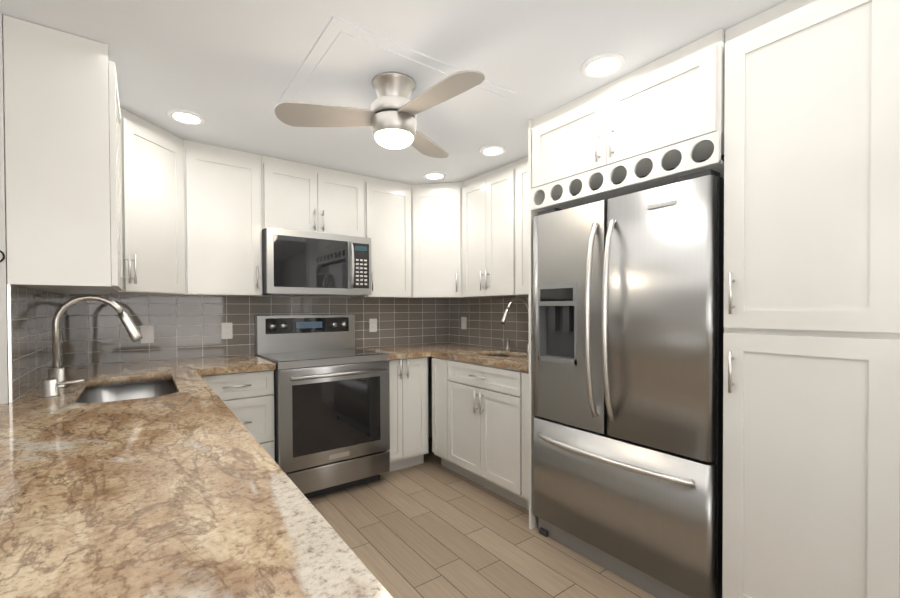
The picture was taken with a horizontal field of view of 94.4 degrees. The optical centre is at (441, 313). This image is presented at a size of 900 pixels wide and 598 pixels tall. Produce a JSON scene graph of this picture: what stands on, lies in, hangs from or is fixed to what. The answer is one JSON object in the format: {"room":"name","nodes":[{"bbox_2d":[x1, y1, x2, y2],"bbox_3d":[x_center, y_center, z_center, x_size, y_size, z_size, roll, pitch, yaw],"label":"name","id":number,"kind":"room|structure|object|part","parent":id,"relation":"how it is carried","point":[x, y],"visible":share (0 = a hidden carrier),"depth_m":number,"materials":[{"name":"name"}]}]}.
{"room":"kitchen","nodes":[
{"label":"kitchen","id":0,"kind":"room"},
{"bbox_2d":[0,12,8,403],"bbox_3d":[-1.961,0.079,1.954,0.120,2.305,1.215,-1,1,-36],"label":"wall","id":1,"kind":"structure","parent":0,"point":[4,390],"depth_m":1.49,"materials":[{"name":"white paint"}]},
{"bbox_2d":[7,284,63,402],"bbox_3d":[-1.905,0.103,1.990,0.009,0.426,1.204,-1,1,-36],"label":"backsplash","id":2,"kind":"structure","parent":1,"relation":"attached to","point":[30,313],"depth_m":1.75,"materials":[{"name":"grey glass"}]},
{"bbox_2d":[3,15,130,291],"bbox_3d":[-1.595,-0.590,1.836,0.346,0.960,0.600,-1,1,-36],"label":"upper cabinet","id":3,"kind":"object","parent":1,"relation":"attached to","point":[63,165],"visible":1,"depth_m":1.58,"materials":[{"name":"white paint"}]},
{"bbox_2d":[63,294,432,437],"bbox_3d":[-1.134,0.059,3.366,3.109,2.305,0.120,-1,1,-36],"label":"wall","id":4,"kind":"structure","parent":0,"point":[430,396],"depth_m":4.02,"materials":[{"name":"white paint"}]},
{"bbox_2d":[42,107,184,295],"bbox_3d":[-1.840,-0.596,2.402,0.607,0.960,0.610,-1,1,-36],"label":"upper cabinet","id":5,"kind":"object","parent":4,"relation":"attached to","point":[153,197],"visible":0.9,"depth_m":2.35,"materials":[{"name":"white paint"}]},
{"bbox_2d":[182,140,262,296],"bbox_3d":[-1.484,-0.602,2.819,0.454,0.960,0.346,-1,1,-36],"label":"upper cabinet","id":6,"kind":"object","parent":4,"relation":"attached to","point":[223,217],"visible":0.98,"depth_m":2.70,"materials":[{"name":"white paint"}]},
{"bbox_2d":[63,294,447,365],"bbox_3d":[-1.096,0.084,3.313,2.849,0.426,0.007,-1,1,-36],"label":"backsplash","id":7,"kind":"structure","parent":4,"relation":"attached to","point":[94,332],"depth_m":2.92,"materials":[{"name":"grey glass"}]},
{"bbox_2d":[140,325,153,342],"bbox_3d":[-1.916,0.135,2.712,0.072,0.116,0.016,-1,1,-36],"label":"switch plate","id":8,"kind":"object","parent":7,"relation":"attached to","point":[147,332],"visible":0.98,"depth_m":2.71,"materials":[{"name":"white plastic"}]},
{"bbox_2d":[221,323,232,338],"bbox_3d":[-1.539,0.123,2.987,0.072,0.116,0.007,-1,1,-36],"label":"outlet","id":9,"kind":"object","parent":7,"relation":"attached to","point":[226,331],"visible":1,"depth_m":2.98,"materials":[{"name":"white plastic"}]},
{"bbox_2d":[369,319,376,331],"bbox_3d":[-0.600,0.102,3.658,0.072,0.116,0.007,-1,1,-36],"label":"outlet","id":10,"kind":"object","parent":7,"relation":"attached to","point":[372,325],"visible":1,"depth_m":3.65,"materials":[{"name":"white plastic"}]},
{"bbox_2d":[261,155,364,236],"bbox_3d":[-0.990,-0.838,3.170,0.762,0.502,0.346,-1,1,-36],"label":"upper cabinet","id":11,"kind":"object","parent":4,"relation":"attached to","point":[302,196],"visible":0.88,"depth_m":3.03,"materials":[{"name":"white paint"}]},
{"bbox_2d":[262,227,370,296],"bbox_3d":[-0.951,-0.357,3.124,0.756,0.442,0.456,-1,1,-36],"label":"microwave","id":12,"kind":"object","parent":11,"relation":"attached to","point":[300,263],"visible":1,"depth_m":2.94,"materials":[{"name":"silver metal"}]},
{"bbox_2d":[350,175,410,297],"bbox_3d":[-0.504,-0.615,3.520,0.429,0.960,0.346,-1,1,-36],"label":"upper cabinet","id":13,"kind":"object","parent":4,"relation":"attached to","point":[387,212],"visible":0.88,"depth_m":3.41,"materials":[{"name":"white paint"}]},
{"bbox_2d":[399,182,477,298],"bbox_3d":[-0.005,-0.619,3.714,0.607,0.960,0.610,-1,1,-36],"label":"upper cabinet","id":14,"kind":"object","parent":4,"relation":"attached to","point":[436,240],"visible":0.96,"depth_m":3.50,"materials":[{"name":"white paint"}]},
{"bbox_2d":[0,0,785,184],"bbox_3d":[-0.342,-1.100,-0.456,6.243,0.100,7.240,-1,1,-36],"label":"ceiling","id":15,"kind":"structure","parent":0,"point":[227,70],"depth_m":1.70,"materials":[{"name":"white paint"}]},
{"bbox_2d":[167,109,205,124],"bbox_3d":[-1.393,-1.070,2.277,0.180,0.012,0.180,-1,1,-36],"label":"recessed light","id":16,"kind":"object","parent":15,"relation":"in","point":[188,117],"visible":0.98,"depth_m":2.27,"materials":[{"name":"white plastic"}]},
{"bbox_2d":[274,16,518,142],"bbox_3d":[-0.246,-1.075,2.115,0.950,0.012,0.830,-1,1,-36],"label":"ceiling panel","id":17,"kind":"object","parent":15,"relation":"attached to","point":[344,63],"visible":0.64,"depth_m":1.89,"materials":[{"name":"white paint"}]},
{"bbox_2d":[275,70,484,157],"bbox_3d":[-0.165,-0.920,1.849,0.942,0.290,0.842,-1,1,-36],"label":"ceiling fan","id":18,"kind":"object","parent":17,"relation":"attached to","point":[389,117],"visible":1,"depth_m":1.86,"materials":[{"name":"silver metal"}]},
{"bbox_2d":[423,172,445,179],"bbox_3d":[-0.056,-1.088,3.296,0.180,0.012,0.180,-1,1,-36],"label":"recessed light","id":19,"kind":"object","parent":15,"relation":"in","point":[434,175],"visible":1,"depth_m":3.29,"materials":[{"name":"white plastic"}]},
{"bbox_2d":[479,145,505,155],"bbox_3d":[0.341,-1.083,2.778,0.180,0.012,0.180,-1,1,-36],"label":"recessed light","id":20,"kind":"object","parent":15,"relation":"in","point":[493,150],"visible":0.96,"depth_m":2.77,"materials":[{"name":"white plastic"}]},
{"bbox_2d":[581,52,624,77],"bbox_3d":[0.698,-1.073,1.807,0.180,0.012,0.180,-1,1,-36],"label":"recessed light","id":21,"kind":"object","parent":15,"relation":"in","point":[603,65],"visible":1,"depth_m":1.80,"materials":[{"name":"white plastic"}]},
{"bbox_2d":[308,437,656,597],"bbox_3d":[-0.333,1.285,-0.427,6.243,0.060,7.240,-1,1,-36],"label":"floor","id":22,"kind":"structure","parent":0,"point":[431,526],"depth_m":2.22,"materials":[{"name":"brown wood"}]},
{"bbox_2d":[201,370,274,460],"bbox_3d":[-1.388,0.783,2.719,0.440,0.875,0.642,-1,1,-36],"label":"base cabinet","id":23,"kind":"object","parent":22,"relation":"on","point":[247,398],"visible":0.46,"depth_m":2.54,"materials":[{"name":"white paint"}]},
{"bbox_2d":[255,315,389,498],"bbox_3d":[-0.860,0.615,3.014,0.758,1.200,0.740,-1,1,-36],"label":"range","id":24,"kind":"object","parent":22,"relation":"on","point":[331,408],"visible":0.94,"depth_m":2.80,"materials":[{"name":"silver metal"}]},
{"bbox_2d":[383,357,427,473],"bbox_3d":[-0.423,0.770,3.409,0.397,0.876,0.642,-1,1,-36],"label":"base cabinet","id":25,"kind":"object","parent":22,"relation":"on","point":[408,384],"visible":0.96,"depth_m":3.19,"materials":[{"name":"white paint"}]},
{"bbox_2d":[432,357,528,509],"bbox_3d":[0.477,0.772,3.011,0.670,0.875,1.071,-1,1,-36],"label":"base cabinet","id":26,"kind":"object","parent":22,"relation":"on","point":[477,423],"depth_m":2.77,"materials":[{"name":"white paint"}]},
{"bbox_2d":[357,342,528,371],"bbox_3d":[0.143,0.314,3.156,1.034,0.038,1.705,-1,1,-36],"label":"countertop","id":27,"kind":"structure","parent":26,"relation":"on","point":[517,359],"depth_m":3.20,"materials":[{"name":"stone"}]},
{"bbox_2d":[502,338,509,349],"bbox_3d":[0.520,0.246,3.370,0.080,0.090,0.040,-1,1,-36],"label":"soap pump","id":28,"kind":"object","parent":27,"relation":"on","point":[507,346],"visible":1,"depth_m":3.37,"materials":[{"name":"silver metal"}]},
{"bbox_2d":[501,298,528,352],"bbox_3d":[0.574,0.089,3.038,0.318,0.411,0.111,-1,1,-36],"label":"faucet","id":29,"kind":"object","parent":27,"relation":"on","point":[504,318],"visible":0.67,"depth_m":3.02,"materials":[{"name":"silver metal"}]},
{"bbox_3d":[0.769,0.776,2.632,0.636,0.875,0.115,-1,1,-36],"label":"base cabinet filler","id":30,"kind":"part","parent":26,"relation":"part of","materials":[{"name":"white wood"}]},
{"bbox_2d":[528,28,724,529],"bbox_3d":[1.038,0.067,2.156,0.736,2.302,0.953,-1,1,-36],"label":"tall cabinet","id":31,"kind":"object","parent":22,"relation":"on","point":[659,122],"visible":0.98,"depth_m":1.87,"materials":[{"name":"white paint"}]},
{"bbox_2d":[533,169,723,597],"bbox_3d":[1.011,0.327,2.130,0.775,1.782,0.900,-1,1,-36],"label":"refrigerator","id":32,"kind":"object","parent":22,"relation":"on","point":[628,310],"visible":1,"depth_m":1.83,"materials":[{"name":"silver metal"}]},
{"bbox_2d":[722,0,899,597],"bbox_3d":[1.463,0.072,1.582,0.714,2.302,0.467,-1,1,-36],"label":"pantry cabinet","id":33,"kind":"object","parent":22,"relation":"on","point":[811,421],"visible":1,"depth_m":1.37,"materials":[{"name":"white paint"}]},
{"bbox_3d":[-1.128,0.809,0.505,1.704,0.875,4.547,-1,1,-36],"label":"base cabinet","id":34,"kind":"object","parent":22,"relation":"on","visible":0},
{"bbox_2d":[0,354,392,597],"bbox_3d":[-0.956,0.349,0.593,2.195,0.038,4.597,-1,1,-36],"label":"countertop","id":35,"kind":"structure","parent":34,"relation":"on","point":[189,488],"depth_m":0.72,"materials":[{"name":"stone"}]},
{"bbox_2d":[41,378,84,396],"bbox_3d":[-1.491,0.286,1.643,0.134,0.066,0.066,-1,1,-36],"label":"lever","id":36,"kind":"object","parent":35,"relation":"on","point":[49,387],"visible":1,"depth_m":1.61,"materials":[{"name":"silver metal"}]},
{"bbox_2d":[48,294,142,387],"bbox_3d":[-1.545,0.115,1.866,0.338,0.403,0.062,-1,1,-27],"label":"faucet","id":37,"kind":"object","parent":35,"relation":"on","point":[57,371],"visible":0.9,"depth_m":1.81,"materials":[{"name":"silver metal"}]},
{"bbox_2d":[78,381,175,402],"bbox_3d":[-1.370,0.458,1.836,0.383,0.203,0.748,-1,1,-36],"label":"sink","id":38,"kind":"object","parent":35,"relation":"in","point":[117,392],"visible":0.17,"depth_m":2.11,"materials":[{"name":"metal"}]},
{"bbox_3d":[2.153,0.071,1.339,0.120,2.305,7.000,-1,1,-36],"label":"wall","id":39,"kind":"structure","parent":0,"visible":0},
{"bbox_2d":[448,296,528,349],"bbox_3d":[0.563,0.076,3.450,0.007,0.426,1.698,-1,1,-36],"label":"backsplash","id":40,"kind":"structure","parent":39,"relation":"attached to","point":[485,325],"depth_m":3.65,"materials":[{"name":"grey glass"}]},
{"bbox_2d":[461,317,466,328],"bbox_3d":[0.206,0.089,3.930,0.016,0.116,0.072,-1,1,-36],"label":"switch plate","id":41,"kind":"object","parent":40,"relation":"attached to","point":[463,322],"visible":1,"depth_m":3.92,"materials":[{"name":"white plastic"}]},
{"bbox_2d":[462,161,527,297],"bbox_3d":[0.455,-0.616,3.296,0.346,0.960,0.610,-1,1,-36],"label":"upper cabinet","id":42,"kind":"object","parent":39,"relation":"attached to","point":[489,234],"visible":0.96,"depth_m":3.18,"materials":[{"name":"white paint"}]},
{"bbox_2d":[516,156,527,294],"bbox_3d":[0.774,-0.612,2.849,0.346,0.960,0.487,-1,1,-36],"label":"upper cabinet","id":43,"kind":"object","parent":39,"relation":"attached to","point":[522,227],"visible":0.1,"depth_m":2.91,"materials":[{"name":"white paint"}]}
]}

